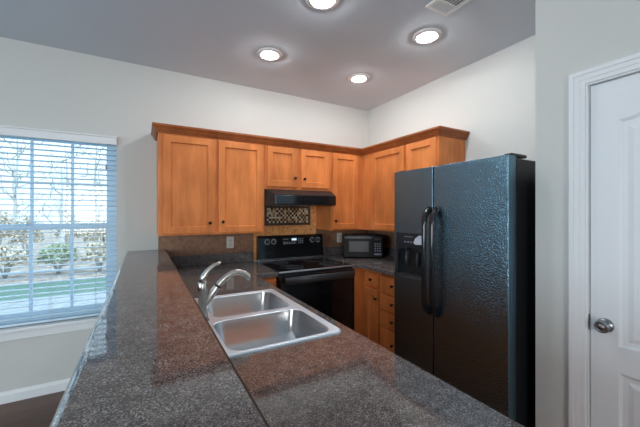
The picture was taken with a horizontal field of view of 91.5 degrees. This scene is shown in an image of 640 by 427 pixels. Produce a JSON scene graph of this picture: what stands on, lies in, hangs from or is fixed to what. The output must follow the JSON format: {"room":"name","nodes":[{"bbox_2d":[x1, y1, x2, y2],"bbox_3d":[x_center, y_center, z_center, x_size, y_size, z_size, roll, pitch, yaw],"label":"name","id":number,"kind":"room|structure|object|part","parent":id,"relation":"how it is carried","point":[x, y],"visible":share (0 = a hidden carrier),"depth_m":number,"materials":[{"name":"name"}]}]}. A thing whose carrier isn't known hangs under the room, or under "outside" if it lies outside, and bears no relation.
{"room":"kitchen","nodes":[
{"label":"kitchen","id":0,"kind":"room"},
{"bbox_2d":[0,391,64,426],"bbox_3d":[-0.362,1.475,-0.411,6.365,0.100,7.040,0,0,-29],"label":"floor","id":1,"kind":"structure","parent":0,"point":[39,411],"depth_m":2.24,"materials":[{"name":"brown wood"}]},
{"bbox_2d":[261,277,275,286],"bbox_3d":[-0.905,0.986,2.745,0.864,0.878,0.726,0,0,-29],"label":"base cabinet","id":2,"kind":"object","parent":1,"relation":"on","point":[272,280],"visible":0.02,"depth_m":2.65,"materials":[{"name":"brown wood"}]},
{"bbox_3d":[-0.454,0.635,2.626,0.178,0.135,0.020,0,0,-29],"label":"drawer","id":3,"kind":"part","parent":2,"relation":"part of","materials":[{"name":"brown wood"}]},
{"bbox_2d":[256,234,354,329],"bbox_3d":[-0.155,0.833,3.108,0.788,1.184,0.763,0,0,-29],"label":"range","id":4,"kind":"object","parent":1,"relation":"on","point":[326,285],"visible":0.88,"depth_m":2.94,"materials":[{"name":"black metal"}]},
{"bbox_3d":[-0.302,0.491,3.380,0.758,0.020,0.014,0,0,-29],"label":"trim","id":5,"kind":"part","parent":4,"relation":"part of","materials":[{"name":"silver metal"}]},
{"bbox_3d":[-0.289,0.305,3.398,0.255,0.072,0.008,0,0,-29],"label":"control panel","id":6,"kind":"part","parent":4,"relation":"part of","materials":[{"name":"black"}]},
{"bbox_2d":[256,257,351,272],"bbox_3d":[-0.167,0.509,3.110,0.769,0.017,0.618,0,0,-29],"label":"cooktop","id":7,"kind":"object","parent":4,"relation":"in","point":[283,264],"depth_m":3.03,"materials":[{"name":"grey glass"}]},
{"bbox_3d":[-0.015,0.511,2.841,0.768,0.014,0.008,0,0,-29],"label":"trim","id":8,"kind":"part","parent":4,"relation":"part of","materials":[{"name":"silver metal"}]},
{"bbox_3d":[-0.009,0.849,2.830,0.764,0.623,0.039,0,0,-29],"label":"oven door","id":9,"kind":"part","parent":4,"relation":"part of","materials":[{"name":"black"}]},
{"bbox_3d":[0.011,0.577,2.793,0.708,0.064,0.050,0,0,-29],"label":"oven handle","id":10,"kind":"part","parent":4,"relation":"part of","materials":[{"name":"grey plastic"}]},
{"bbox_2d":[354,268,380,344],"bbox_3d":[0.530,0.986,3.422,0.742,0.878,0.956,0,0,-29],"label":"base cabinet","id":11,"kind":"object","parent":1,"relation":"on","point":[367,292],"visible":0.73,"depth_m":3.03,"materials":[{"name":"brown wood"}]},
{"bbox_2d":[323,246,393,275],"bbox_3d":[0.638,0.475,3.231,0.742,0.140,1.398,0,0,-29],"label":"countertop","id":12,"kind":"structure","parent":11,"relation":"on","point":[384,264],"depth_m":3.38,"materials":[{"name":"stone"}]},
{"bbox_2d":[344,234,381,257],"bbox_3d":[0.487,0.378,3.603,0.426,0.255,0.317,0,0,4],"label":"microwave","id":13,"kind":"object","parent":12,"relation":"on","point":[355,245],"visible":0.98,"depth_m":3.45,"materials":[{"name":"black"}]},
{"bbox_3d":[0.426,0.371,3.459,0.319,0.235,0.020,0,0,4],"label":"door","id":14,"kind":"part","parent":13,"relation":"part of","materials":[{"name":"black"}]},
{"bbox_3d":[0.425,0.273,3.449,0.305,0.021,0.002,0,0,4],"label":"door trim","id":15,"kind":"part","parent":13,"relation":"part of","materials":[{"name":"black plastic"}]},
{"bbox_3d":[0.638,0.371,3.446,0.101,0.235,0.020,0,0,4],"label":"control panel","id":16,"kind":"part","parent":13,"relation":"part of","materials":[{"name":"black plastic"}]},
{"bbox_3d":[0.496,0.635,2.988,0.020,0.135,0.206,0,0,-29],"label":"drawer","id":17,"kind":"part","parent":11,"relation":"part of","materials":[{"name":"brown wood"}]},
{"bbox_3d":[0.496,1.012,2.988,0.020,0.575,0.206,0,0,-29],"label":"door","id":18,"kind":"part","parent":11,"relation":"part of","materials":[{"name":"brown wood"}]},
{"bbox_2d":[380,273,393,352],"bbox_3d":[0.913,0.986,2.836,0.652,0.878,0.440,0,0,-29],"label":"base cabinet","id":19,"kind":"object","parent":1,"relation":"on","point":[386,281],"visible":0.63,"depth_m":2.79,"materials":[{"name":"brown wood"}]},
{"bbox_3d":[0.648,1.173,2.719,0.020,0.255,0.355,0,0,-29],"label":"drawer","id":20,"kind":"part","parent":19,"relation":"part of","materials":[{"name":"brown wood"}]},
{"bbox_3d":[0.648,0.963,2.719,0.020,0.141,0.355,0,0,-29],"label":"drawer","id":21,"kind":"part","parent":19,"relation":"part of","materials":[{"name":"brown wood"}]},
{"bbox_3d":[0.648,0.810,2.719,0.020,0.140,0.355,0,0,-29],"label":"drawer","id":22,"kind":"part","parent":19,"relation":"part of","materials":[{"name":"brown wood"}]},
{"bbox_3d":[0.648,0.649,2.719,0.020,0.158,0.355,0,0,-29],"label":"drawer","id":23,"kind":"part","parent":19,"relation":"part of","materials":[{"name":"brown wood"}]},
{"bbox_2d":[394,153,534,426],"bbox_3d":[1.086,0.552,2.179,0.848,1.746,0.855,0,0,-29],"label":"refrigerator","id":24,"kind":"object","parent":1,"relation":"on","point":[464,232],"visible":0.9,"depth_m":1.83,"materials":[{"name":"black metal"}]},
{"bbox_3d":[0.685,0.501,2.235,0.070,1.617,0.363,0,0,-29],"label":"freezer door","id":25,"kind":"part","parent":24,"relation":"part of","materials":[{"name":"black metal"}]},
{"bbox_3d":[0.706,0.318,2.068,0.079,0.721,0.043,0,0,-29],"label":"handle","id":26,"kind":"part","parent":24,"relation":"part of","materials":[{"name":"black plastic"}]},
{"bbox_3d":[0.738,0.318,2.011,0.079,0.721,0.043,0,0,-29],"label":"handle","id":27,"kind":"part","parent":24,"relation":"part of","materials":[{"name":"black plastic"}]},
{"bbox_3d":[0.897,0.501,1.860,0.070,1.617,0.484,0,0,-29],"label":"fridge door","id":28,"kind":"part","parent":24,"relation":"part of","materials":[{"name":"black metal"}]},
{"bbox_2d":[0,37,367,391],"bbox_3d":[-2.057,0.055,2.594,6.365,2.740,0.140,0,0,-29],"label":"wall","id":29,"kind":"structure","parent":0,"point":[42,87],"depth_m":2.72,"materials":[{"name":"grey paint"}]},
{"bbox_2d":[0,378,70,404],"bbox_3d":[-3.119,1.383,1.907,3.560,0.085,0.014,0,0,-29],"label":"baseboard","id":30,"kind":"structure","parent":29,"relation":"attached to","point":[60,385],"depth_m":2.41,"materials":[{"name":"white paint"}]},
{"bbox_2d":[0,136,116,341],"bbox_3d":[-2.544,0.163,2.288,1.875,1.595,0.175,0,0,-29],"label":"window","id":31,"kind":"structure","parent":29,"relation":"in","point":[23,332],"depth_m":2.55,"materials":[{"name":"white plastic"}]},
{"bbox_3d":[-2.192,-0.246,2.566,0.798,0.742,0.027,0,0,-29],"label":"sash","id":32,"kind":"part","parent":31,"relation":"part of","materials":[{"name":"white plastic"}]},
{"bbox_3d":[-2.177,0.460,2.540,0.798,0.720,0.027,0,0,-29],"label":"sash","id":33,"kind":"part","parent":31,"relation":"part of","materials":[{"name":"white plastic"}]},
{"bbox_2d":[0,125,117,327],"bbox_3d":[-2.534,0.106,2.257,1.803,1.513,0.093,0,0,-29],"label":"window blind","id":34,"kind":"object","parent":31,"relation":"attached to","point":[13,131],"visible":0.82,"depth_m":2.50,"materials":[{"name":"white paint"}]},
{"bbox_3d":[-2.538,0.854,2.276,1.759,0.018,0.050,0,0,-29],"label":"rail","id":35,"kind":"part","parent":34,"relation":"part of","materials":[{"name":"white"}]},
{"bbox_3d":[-1.895,0.132,2.639,0.002,1.437,0.056,0,0,-29],"label":"ladder cord","id":36,"kind":"part","parent":34,"relation":"part of","materials":[{"name":"white fabric"}]},
{"bbox_3d":[-1.836,-0.190,2.636,0.014,0.790,0.003,0,0,-25],"label":"pull cord","id":37,"kind":"part","parent":34,"relation":"part of","materials":[{"name":"white fabric"}]},
{"bbox_2d":[157,132,263,235],"bbox_3d":[-0.995,-0.242,2.884,0.900,0.865,0.396,0,0,-29],"label":"upper cabinet","id":38,"kind":"object","parent":29,"relation":"attached to","point":[206,186],"visible":0.99,"depth_m":2.71,"materials":[{"name":"brown wood"}]},
{"bbox_3d":[-1.101,-0.233,2.640,0.406,0.815,0.020,0,0,-29],"label":"door","id":39,"kind":"part","parent":38,"relation":"part of","materials":[{"name":"brown wood"}]},
{"bbox_3d":[-0.720,-0.233,2.854,0.405,0.815,0.020,0,0,-29],"label":"door","id":40,"kind":"part","parent":38,"relation":"part of","materials":[{"name":"brown wood"}]},
{"bbox_2d":[151,122,469,154],"bbox_3d":[-0.108,-0.686,3.020,2.846,0.067,0.994,0,0,-2],"label":"crown molding","id":41,"kind":"structure","parent":38,"relation":"attached to","point":[439,130],"depth_m":2.83,"materials":[{"name":"brown wood"}]},
{"bbox_2d":[170,252,252,266],"bbox_3d":[-1.057,0.455,3.066,0.818,0.100,0.020,0,0,-29],"label":"backsplash","id":42,"kind":"structure","parent":29,"relation":"attached to","point":[207,259],"depth_m":3.05,"materials":[{"name":"stone"}]},
{"bbox_2d":[158,207,393,259],"bbox_3d":[-0.085,0.133,2.823,2.402,0.724,1.397,0,0,-29],"label":"wall tile","id":43,"kind":"structure","parent":29,"relation":"attached to","point":[185,245],"depth_m":3.21,"materials":[{"name":"tile"}]},
{"bbox_2d":[227,236,233,247],"bbox_3d":[-0.905,0.297,3.146,0.072,0.116,0.007,0,0,-29],"label":"wall outlet","id":44,"kind":"object","parent":43,"relation":"attached to","point":[230,240],"visible":1,"depth_m":3.14,"materials":[{"name":"beige plastic"}]},
{"bbox_2d":[264,206,309,225],"bbox_3d":[-0.354,0.029,3.454,0.547,0.217,0.010,0,0,-29],"label":"mosaic panel","id":45,"kind":"object","parent":43,"relation":"attached to","point":[273,215],"visible":1,"depth_m":3.44,"materials":[{"name":"brown"}]},
{"bbox_2d":[337,233,341,241],"bbox_3d":[0.237,0.300,3.790,0.072,0.116,0.007,0,0,-29],"label":"wall outlet","id":46,"kind":"object","parent":43,"relation":"attached to","point":[339,235],"visible":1,"depth_m":3.79,"materials":[{"name":"beige plastic"}]},
{"bbox_2d":[264,144,330,190],"bbox_3d":[-0.279,-0.453,3.288,0.744,0.445,0.396,0,0,-29],"label":"upper cabinet","id":47,"kind":"object","parent":29,"relation":"attached to","point":[285,168],"visible":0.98,"depth_m":3.12,"materials":[{"name":"brown wood"}]},
{"bbox_3d":[-0.367,-0.448,3.053,0.316,0.385,0.020,0,0,-29],"label":"door","id":48,"kind":"part","parent":47,"relation":"part of","materials":[{"name":"brown wood"}]},
{"bbox_2d":[264,189,335,206],"bbox_3d":[-0.249,-0.150,3.236,0.739,0.158,0.491,0,0,-29],"label":"range hood","id":49,"kind":"object","parent":47,"relation":"attached to","point":[272,197],"visible":0.92,"depth_m":3.02,"materials":[{"name":"black metal"}]},
{"bbox_3d":[-0.123,-0.125,3.028,0.656,0.084,0.005,0,0,-29],"label":"panel","id":50,"kind":"part","parent":49,"relation":"part of","materials":[{"name":"black metal"}]},
{"bbox_3d":[-0.048,-0.448,3.233,0.328,0.385,0.020,0,0,-29],"label":"door","id":51,"kind":"part","parent":47,"relation":"part of","materials":[{"name":"brown wood"}]},
{"bbox_2d":[316,152,362,230],"bbox_3d":[0.381,-0.242,3.660,0.768,0.865,0.396,0,0,-29],"label":"upper cabinet","id":52,"kind":"object","parent":29,"relation":"attached to","point":[346,169],"visible":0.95,"depth_m":3.44,"materials":[{"name":"brown wood"}]},
{"bbox_3d":[0.279,-0.233,3.418,0.328,0.815,0.020,0,0,-29],"label":"door","id":53,"kind":"part","parent":52,"relation":"part of","materials":[{"name":"brown wood"}]},
{"bbox_2d":[0,0,534,110],"bbox_3d":[-0.362,-1.365,-0.411,6.365,0.100,7.040,0,0,-29],"label":"ceiling","id":54,"kind":"structure","parent":0,"point":[219,40],"depth_m":2.33,"materials":[{"name":"white paint"}]},
{"bbox_2d":[257,47,281,60],"bbox_3d":[-0.418,-1.299,2.584,0.210,0.031,0.210,0,0,-29],"label":"recessed light","id":55,"kind":"object","parent":54,"relation":"in","point":[269,54],"visible":1,"depth_m":2.56,"materials":[{"name":"white glass"}]},
{"bbox_2d":[306,0,339,10],"bbox_3d":[0.016,-1.299,1.915,0.210,0.031,0.210,0,0,-29],"label":"recessed light","id":56,"kind":"object","parent":54,"relation":"in","point":[322,5],"visible":1,"depth_m":1.94,"materials":[{"name":"white"}]},
{"bbox_2d":[348,73,369,82],"bbox_3d":[0.380,-1.299,3.041,0.210,0.031,0.210,0,0,-29],"label":"recessed light","id":57,"kind":"object","parent":54,"relation":"in","point":[359,77],"visible":1,"depth_m":3.01,"materials":[{"name":"white"}]},
{"bbox_2d":[412,28,441,43],"bbox_3d":[0.796,-1.299,2.319,0.210,0.031,0.210,0,0,-29],"label":"recessed light","id":58,"kind":"object","parent":54,"relation":"in","point":[427,35],"visible":1,"depth_m":2.29,"materials":[{"name":"white"}]},
{"bbox_2d":[425,0,470,16],"bbox_3d":[0.830,-1.310,1.896,0.196,0.010,0.308,0,0,-29],"label":"ceiling vent","id":59,"kind":"object","parent":54,"relation":"in","point":[445,8],"visible":1,"depth_m":1.97,"materials":[{"name":"white metal"}]},
{"bbox_2d":[368,35,534,160],"bbox_3d":[1.255,0.055,3.047,0.150,2.740,2.324,0,0,-29],"label":"wall","id":60,"kind":"structure","parent":0,"point":[492,98],"depth_m":2.68,"materials":[{"name":"grey paint"}]},
{"bbox_2d":[323,246,393,256],"bbox_3d":[0.638,0.455,3.231,0.742,0.100,1.398,0,0,-29],"label":"backsplash","id":61,"kind":"structure","parent":60,"relation":"attached to","point":[335,250],"depth_m":3.72,"materials":[{"name":"stone"}]},
{"bbox_2d":[363,144,405,231],"bbox_3d":[0.795,-0.242,3.333,0.369,0.865,0.674,0,0,-29],"label":"upper cabinet","id":62,"kind":"object","parent":60,"relation":"attached to","point":[379,168],"visible":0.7,"depth_m":3.26,"materials":[{"name":"brown wood"}]},
{"bbox_2d":[406,135,464,170],"bbox_3d":[1.053,-0.242,2.875,0.369,0.865,0.374,0,0,-29],"label":"upper cabinet","id":63,"kind":"object","parent":60,"relation":"attached to","point":[438,150],"visible":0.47,"depth_m":2.73,"materials":[{"name":"brown wood"}]},
{"bbox_3d":[0.901,-0.233,2.790,0.020,0.815,0.340,0,0,-29],"label":"door","id":64,"kind":"part","parent":63,"relation":"part of","materials":[{"name":"brown wood"}]},
{"bbox_2d":[535,0,639,426],"bbox_3d":[2.638,0.055,-0.133,0.865,2.740,4.576,0,0,-29],"label":"wall","id":65,"kind":"structure","parent":0,"point":[572,36],"depth_m":1.56,"materials":[{"name":"grey paint"}]},
{"bbox_2d":[569,52,639,426],"bbox_3d":[1.488,0.407,1.148,0.120,2.035,0.798,0,0,-29],"label":"trim","id":66,"kind":"structure","parent":65,"relation":"attached to","point":[588,86],"depth_m":1.46,"materials":[{"name":"white paint"}]},
{"bbox_3d":[1.255,0.507,1.455,0.012,0.070,0.002,0,0,-29],"label":"strike plate","id":67,"kind":"part","parent":66,"relation":"part of","materials":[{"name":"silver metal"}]},
{"bbox_2d":[591,73,639,426],"bbox_3d":[1.442,0.411,1.122,0.086,2.003,0.758,0,0,-29],"label":"door","id":68,"kind":"structure","parent":65,"relation":"in","point":[615,104],"depth_m":1.38,"materials":[{"name":"white paint"}]},
{"bbox_3d":[1.267,0.507,1.397,0.052,0.062,0.062,0,0,-29],"label":"knob","id":69,"kind":"part","parent":68,"relation":"part of","materials":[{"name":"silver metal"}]},
{"bbox_3d":[-0.646,0.901,1.272,0.125,1.049,3.550,0,0,-29],"label":"wall","id":70,"kind":"structure","parent":0,"visible":0},
{"bbox_2d":[49,249,269,426],"bbox_3d":[-0.681,0.355,1.246,0.312,0.040,3.560,0,0,-29],"label":"bar","id":71,"kind":"object","parent":70,"relation":"on","point":[150,357],"visible":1,"depth_m":0.68,"materials":[{"name":"stone"}]},
{"bbox_3d":[0.231,0.986,0.537,0.674,0.878,1.369,0,0,-29],"label":"base cabinet","id":72,"kind":"object","parent":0,"visible":0},
{"bbox_2d":[170,252,524,426],"bbox_3d":[-0.214,0.475,1.521,0.868,0.140,3.540,0,0,-29],"label":"countertop","id":73,"kind":"structure","parent":72,"relation":"on","point":[345,378],"depth_m":0.92,"materials":[{"name":"stone"}]},
{"bbox_2d":[197,261,252,320],"bbox_3d":[-0.452,0.364,1.490,0.265,0.269,0.060,0,0,-29],"label":"faucet","id":74,"kind":"object","parent":73,"relation":"on","point":[205,298],"visible":0.86,"depth_m":1.44,"materials":[{"name":"silver metal"}]},
{"bbox_3d":[-0.514,0.278,1.455,0.100,0.097,0.044,0,0,-29],"label":"lever","id":75,"kind":"part","parent":74,"relation":"part of","materials":[{"name":"silver metal"}]},
{"bbox_3d":[-0.442,0.361,1.492,0.246,0.177,0.036,0,0,-28],"label":"spout","id":76,"kind":"part","parent":74,"relation":"part of","materials":[{"name":"silver metal"}]},
{"bbox_2d":[194,289,340,357],"bbox_3d":[-0.348,0.590,1.551,0.557,0.185,0.845,0,0,-29],"label":"sink","id":77,"kind":"object","parent":73,"relation":"in","point":[243,323],"visible":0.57,"depth_m":1.55,"materials":[{"name":"silver metal"}]},
{"bbox_3d":[-0.414,0.593,1.741,0.411,0.179,0.372,0,0,-29],"label":"bowl","id":78,"kind":"part","parent":77,"relation":"part of","materials":[{"name":"silver metal"}]},
{"bbox_3d":[-0.219,0.593,1.378,0.435,0.179,0.356,0,0,-29],"label":"bowl","id":79,"kind":"part","parent":77,"relation":"part of","materials":[{"name":"silver metal"}]},
{"label":"outside","id":80,"kind":"structure","parent":0,"visible":0},
{"bbox_2d":[0,278,105,300],"bbox_3d":[-9.659,1.775,4.914,28.000,0.200,1.750,0,0,-29],"label":"lawn","id":81,"kind":"structure","parent":80,"point":[25,286],"depth_m":6.91,"materials":[{"name":"green plant"}]},
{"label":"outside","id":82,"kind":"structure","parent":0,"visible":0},
{"bbox_2d":[0,229,105,284],"bbox_3d":[-25.878,1.775,25.531,70.000,0.200,50.100,0,0,-29],"label":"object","id":83,"kind":"structure","parent":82,"point":[47,236],"depth_m":9.75,"materials":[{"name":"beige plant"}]},
{"bbox_2d":[0,211,14,244],"bbox_3d":[-11.114,0.752,10.851,0.883,1.856,0.848,0,0,-29],"label":"bush","id":84,"kind":"object","parent":83,"relation":"on","point":[5,220],"visible":0.46,"depth_m":10.85,"materials":[{"name":"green plant"}]},
{"bbox_2d":[0,245,28,278],"bbox_3d":[-8.044,1.242,7.978,0.921,0.888,0.934,0,0,-29],"label":"bush","id":85,"kind":"object","parent":83,"relation":"on","point":[3,253],"visible":0.84,"depth_m":7.93,"materials":[{"name":"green plant"}]},
{"bbox_2d":[0,142,48,246],"bbox_3d":[-11.694,-0.986,11.904,2.137,5.327,2.828,0,0,35],"label":"bare tree","id":86,"kind":"object","parent":83,"relation":"on","point":[20,173],"visible":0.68,"depth_m":12.26,"materials":[{"name":"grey plant"}]},
{"bbox_2d":[9,215,43,259],"bbox_3d":[-9.786,0.863,10.430,0.885,1.634,0.869,0,0,-29],"label":"bush","id":87,"kind":"object","parent":83,"relation":"on","point":[39,235],"visible":0.56,"depth_m":10.30,"materials":[{"name":"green plant"}]},
{"bbox_2d":[0,138,64,243],"bbox_3d":[-16.277,-2.045,17.625,5.778,7.461,3.456,0,0,41],"label":"bare tree","id":88,"kind":"object","parent":83,"relation":"on","point":[25,146],"visible":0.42,"depth_m":17.21,"materials":[{"name":"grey plant"}]},
{"bbox_2d":[19,145,94,265],"bbox_3d":[-8.317,-0.535,10.268,2.330,4.451,1.861,0,0,3],"label":"bare tree","id":89,"kind":"object","parent":83,"relation":"on","point":[61,240],"visible":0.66,"depth_m":9.95,"materials":[{"name":"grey plant"}]},
{"bbox_2d":[36,243,79,273],"bbox_3d":[-7.185,1.248,8.576,0.904,0.877,0.924,0,0,-29],"label":"bush","id":90,"kind":"object","parent":83,"relation":"on","point":[49,251],"visible":0.73,"depth_m":8.40,"materials":[{"name":"green plant"}]},
{"bbox_2d":[34,141,101,215],"bbox_3d":[-18.660,-3.397,23.015,4.996,10.174,4.904,0,0,-29],"label":"bare tree","id":91,"kind":"object","parent":83,"relation":"on","point":[67,186],"visible":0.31,"depth_m":23.15,"materials":[{"name":"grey plant"}]},
{"bbox_2d":[54,211,82,245],"bbox_3d":[-9.455,0.789,11.778,0.845,1.783,0.872,0,0,-3],"label":"bush","id":92,"kind":"object","parent":83,"relation":"on","point":[76,234],"visible":0.44,"depth_m":11.68,"materials":[{"name":"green plant"}]},
{"bbox_2d":[56,144,106,234],"bbox_3d":[-9.807,-0.871,13.865,2.416,5.112,3.258,0,0,-15],"label":"bare tree","id":93,"kind":"object","parent":83,"relation":"on","point":[98,182],"visible":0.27,"depth_m":13.71,"materials":[{"name":"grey plant"}]},
{"bbox_2d":[65,147,106,216],"bbox_3d":[-14.051,-3.120,19.405,3.779,9.609,3.428,0,0,36],"label":"bare tree","id":94,"kind":"object","parent":83,"relation":"on","point":[102,147],"visible":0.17,"depth_m":19.51,"materials":[{"name":"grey plant"}]},
{"bbox_2d":[81,240,105,271],"bbox_3d":[-6.254,1.220,8.865,0.906,0.931,0.882,0,0,-29],"label":"bush","id":95,"kind":"object","parent":83,"relation":"on","point":[92,244],"visible":0.55,"depth_m":8.67,"materials":[{"name":"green plant"}]},
{"bbox_2d":[82,217,105,242],"bbox_3d":[-8.133,0.906,11.376,0.877,1.549,0.888,0,0,-29],"label":"bush","id":96,"kind":"object","parent":83,"relation":"on","point":[85,239],"visible":0.45,"depth_m":11.18,"materials":[{"name":"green plant"}]},
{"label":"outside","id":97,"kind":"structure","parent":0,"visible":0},
{"bbox_2d":[0,290,105,313],"bbox_3d":[-6.311,1.775,3.048,20.000,0.200,4.790,0,0,-29],"label":"patio","id":98,"kind":"structure","parent":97,"point":[102,294],"depth_m":5.83,"materials":[{"name":"concrete"}]}
]}

